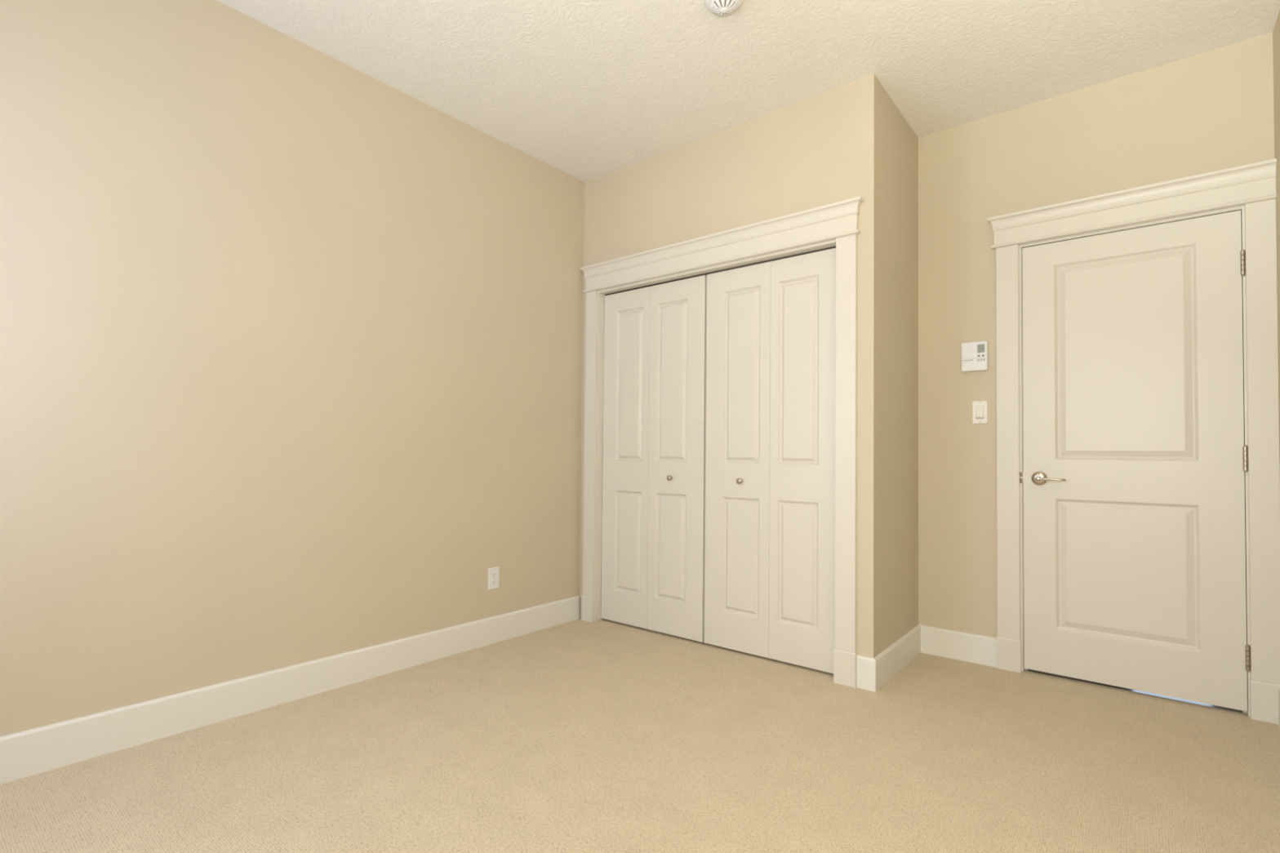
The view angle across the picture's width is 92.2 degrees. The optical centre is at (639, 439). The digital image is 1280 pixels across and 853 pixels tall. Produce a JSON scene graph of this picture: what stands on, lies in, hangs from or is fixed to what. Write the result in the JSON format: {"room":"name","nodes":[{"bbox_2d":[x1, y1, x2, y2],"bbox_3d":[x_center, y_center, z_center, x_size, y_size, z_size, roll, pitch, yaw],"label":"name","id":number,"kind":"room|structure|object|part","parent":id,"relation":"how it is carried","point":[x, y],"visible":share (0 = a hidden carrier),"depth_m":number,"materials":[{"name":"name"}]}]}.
{"room":"empty bedroom","nodes":[
{"label":"empty bedroom","id":0,"kind":"room"},
{"bbox_2d":[0,0,584,736],"bbox_3d":[-1.252,-0.288,2.879,0.115,2.746,4.318,-1,-2,39],"label":"wall","id":1,"kind":"structure","parent":0,"point":[291,340],"depth_m":2.42,"materials":[{"name":"beige paint"}]},
{"bbox_2d":[0,595,579,784],"bbox_3d":[-1.438,1.005,2.533,0.014,0.141,3.380,-1,-2,39],"label":"baseboard","id":2,"kind":"structure","parent":1,"relation":"attached to","point":[31,752],"depth_m":2.39,"materials":[{"name":"white paint"}]},
{"bbox_2d":[488,566,499,590],"bbox_3d":[-0.792,0.754,3.336,0.008,0.114,0.070,-1,-2,39],"label":"wall outlet","id":3,"kind":"object","parent":1,"relation":"attached to","point":[493,573],"visible":1,"depth_m":3.33,"materials":[{"name":"white plastic"}]},
{"bbox_2d":[491,572,496,577],"bbox_3d":[-0.792,0.735,3.337,0.008,0.027,0.033,-1,-2,39],"label":"socket","id":4,"kind":"object","parent":3,"relation":"attached to","point":[493,574],"depth_m":3.33,"materials":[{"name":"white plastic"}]},
{"bbox_2d":[491,579,496,584],"bbox_3d":[-0.792,0.773,3.336,0.008,0.027,0.033,-1,-2,39],"label":"socket","id":5,"kind":"object","parent":3,"relation":"attached to","point":[493,581],"depth_m":3.33,"materials":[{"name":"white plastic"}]},
{"bbox_2d":[0,617,1279,852],"bbox_3d":[1.061,1.137,1.943,4.867,0.100,5.853,-1,-2,39],"label":"floor","id":6,"kind":"structure","parent":0,"point":[604,735],"depth_m":2.02,"materials":[{"name":"beige carpet"}]},
{"bbox_2d":[579,74,882,657],"bbox_3d":[0.373,-0.261,3.353,1.810,2.746,0.115,-1,-2,39],"label":"wall","id":7,"kind":"structure","parent":0,"point":[826,148],"depth_m":2.99,"materials":[{"name":"beige paint"}]},
{"bbox_2d":[600,275,706,642],"bbox_3d":[0.059,0.102,3.588,0.745,1.999,0.061,-1,-2,39],"label":"door","id":8,"kind":"structure","parent":7,"relation":"in","point":[653,531],"depth_m":3.57,"materials":[{"name":"beige paint"}]},
{"bbox_3d":[0.168,0.218,3.476,0.031,0.031,0.029,-1,-2,39],"label":"knob","id":9,"kind":"part","parent":8,"relation":"part of","materials":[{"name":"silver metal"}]},
{"bbox_2d":[580,195,863,688],"bbox_3d":[0.344,0.017,3.338,1.752,2.189,0.160,-1,-2,39],"label":"door frame","id":10,"kind":"structure","parent":7,"relation":"attached to","point":[833,225],"depth_m":3.04,"materials":[{"name":"beige paint"}]},
{"bbox_3d":[-0.308,0.023,3.811,0.087,1.880,0.019,-1,-2,39],"label":"casing","id":11,"kind":"part","parent":10,"relation":"part of","materials":[{"name":"beige paint"}]},
{"bbox_3d":[0.318,-1.001,3.317,1.752,0.156,0.046,-1,-2,39],"label":"head casing","id":12,"kind":"part","parent":10,"relation":"part of","materials":[{"name":"beige paint"}]},
{"bbox_3d":[0.937,0.011,2.799,0.092,1.880,0.019,-1,-2,39],"label":"casing","id":13,"kind":"part","parent":10,"relation":"part of","materials":[{"name":"beige paint"}]},
{"bbox_2d":[704,248,835,673],"bbox_3d":[0.644,0.097,3.113,0.741,1.999,0.061,-1,-2,39],"label":"door","id":14,"kind":"structure","parent":7,"relation":"in","point":[770,533],"depth_m":3.09,"materials":[{"name":"beige paint"}]},
{"bbox_3d":[0.517,0.217,3.192,0.031,0.031,0.029,-1,-2,39],"label":"knob","id":15,"kind":"part","parent":14,"relation":"part of","materials":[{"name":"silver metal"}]},
{"bbox_2d":[856,654,875,692],"bbox_3d":[1.000,1.033,2.720,0.084,0.141,0.014,-1,-2,39],"label":"baseboard","id":16,"kind":"structure","parent":7,"relation":"attached to","point":[865,665],"depth_m":2.71,"materials":[{"name":"white paint"}]},
{"bbox_2d":[217,0,1279,182],"bbox_3d":[0.029,-1.732,1.881,3.382,0.120,4.318,-1,-2,39],"label":"ceiling","id":17,"kind":"structure","parent":0,"point":[588,90],"depth_m":2.62,"materials":[{"name":"white paint"}]},
{"bbox_2d":[703,0,743,15],"bbox_3d":[0.314,-1.629,2.301,0.150,0.062,0.150,-1,-2,39],"label":"smoke detector","id":18,"kind":"object","parent":17,"relation":"attached to","point":[721,7],"visible":1,"depth_m":2.29,"materials":[{"name":"white plastic"}]},
{"bbox_2d":[711,0,737,15],"bbox_3d":[0.314,-1.614,2.301,0.094,0.026,0.094,-1,-2,39],"label":"vent","id":19,"kind":"object","parent":18,"relation":"attached to","point":[721,7],"depth_m":2.29,"materials":[{"name":"white plastic"}]},
{"bbox_2d":[881,86,918,651],"bbox_3d":[1.254,-0.259,3.093,0.115,2.746,0.593,-1,-2,39],"label":"wall","id":20,"kind":"structure","parent":0,"point":[900,477],"depth_m":3.03,"materials":[{"name":"beige paint"}]},
{"bbox_2d":[874,624,920,691],"bbox_3d":[1.251,1.042,2.972,0.014,0.141,0.722,-1,-2,39],"label":"baseboard","id":21,"kind":"structure","parent":20,"relation":"attached to","point":[894,658],"depth_m":2.93,"materials":[{"name":"white paint"}]},
{"bbox_2d":[918,31,1274,637],"bbox_3d":[1.340,-0.249,3.479,3.152,2.746,0.115,-1,-2,39],"label":"wall","id":22,"kind":"structure","parent":0,"point":[1210,111],"depth_m":3.08,"materials":[{"name":"beige paint"}]},
{"bbox_2d":[919,624,996,667],"bbox_3d":[1.611,1.049,3.136,0.366,0.141,0.014,-1,-2,39],"label":"baseboard","id":23,"kind":"structure","parent":22,"relation":"attached to","point":[948,643],"depth_m":3.12,"materials":[{"name":"white paint"}]},
{"bbox_2d":[961,340,988,372],"bbox_3d":[1.689,-0.417,3.108,0.118,0.148,0.028,-1,-2,39],"label":"thermostat","id":24,"kind":"object","parent":22,"relation":"attached to","point":[975,355],"visible":1,"depth_m":3.10,"materials":[{"name":"white plastic"}]},
{"bbox_2d":[972,400,987,423],"bbox_3d":[1.708,-0.135,3.095,0.068,0.114,0.011,-1,-2,39],"label":"light switch","id":25,"kind":"object","parent":22,"relation":"attached to","point":[980,408],"visible":1,"depth_m":3.09,"materials":[{"name":"beige plastic"}]},
{"bbox_2d":[986,158,1279,724],"bbox_3d":[2.155,0.007,2.779,1.007,2.217,0.160,-1,-2,39],"label":"door frame","id":26,"kind":"structure","parent":22,"relation":"attached to","point":[1250,189],"depth_m":2.55,"materials":[{"name":"beige paint"}]},
{"bbox_3d":[1.800,0.008,3.011,0.095,1.912,0.019,-1,-2,39],"label":"casing","id":27,"kind":"part","parent":26,"relation":"part of","materials":[{"name":"beige paint"}]},
{"bbox_3d":[2.129,-1.027,2.758,1.007,0.151,0.046,-1,-2,39],"label":"head casing","id":28,"kind":"part","parent":26,"relation":"part of","materials":[{"name":"beige paint"}]},
{"bbox_3d":[2.484,0.002,2.454,0.088,1.912,0.019,-1,-2,39],"label":"casing","id":29,"kind":"part","parent":26,"relation":"part of","materials":[{"name":"beige paint"}]},
{"bbox_2d":[1022,210,1250,711],"bbox_3d":[2.145,0.081,2.724,0.780,2.030,0.098,-1,-2,39],"label":"door","id":30,"kind":"structure","parent":22,"relation":"in","point":[1135,458],"depth_m":2.70,"materials":[{"name":"beige paint"}]},
{"bbox_3d":[1.899,0.187,2.929,0.066,0.066,0.014,-1,-2,39],"label":"handle","id":31,"kind":"part","parent":30,"relation":"part of","materials":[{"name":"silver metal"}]},
{"bbox_3d":[1.911,0.186,2.861,0.114,0.017,0.020,-1,-2,39],"label":"lever","id":32,"kind":"part","parent":30,"relation":"part of","materials":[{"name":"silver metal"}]},
{"bbox_2d":[1272,9,1279,459],"bbox_3d":[1.282,-0.311,0.818,0.115,2.746,4.318,-1,-2,39],"label":"wall","id":33,"kind":"structure","parent":0,"point":[1276,33],"depth_m":2.41,"materials":[{"name":"beige paint"}]},
{"bbox_2d":[1278,688,1279,726],"bbox_3d":[1.212,0.992,0.820,0.014,0.141,4.064,-1,-2,39],"label":"baseboard","id":34,"kind":"structure","parent":33,"relation":"attached to","point":[1278,689],"depth_m":2.39,"materials":[{"name":"white paint"}]}
]}

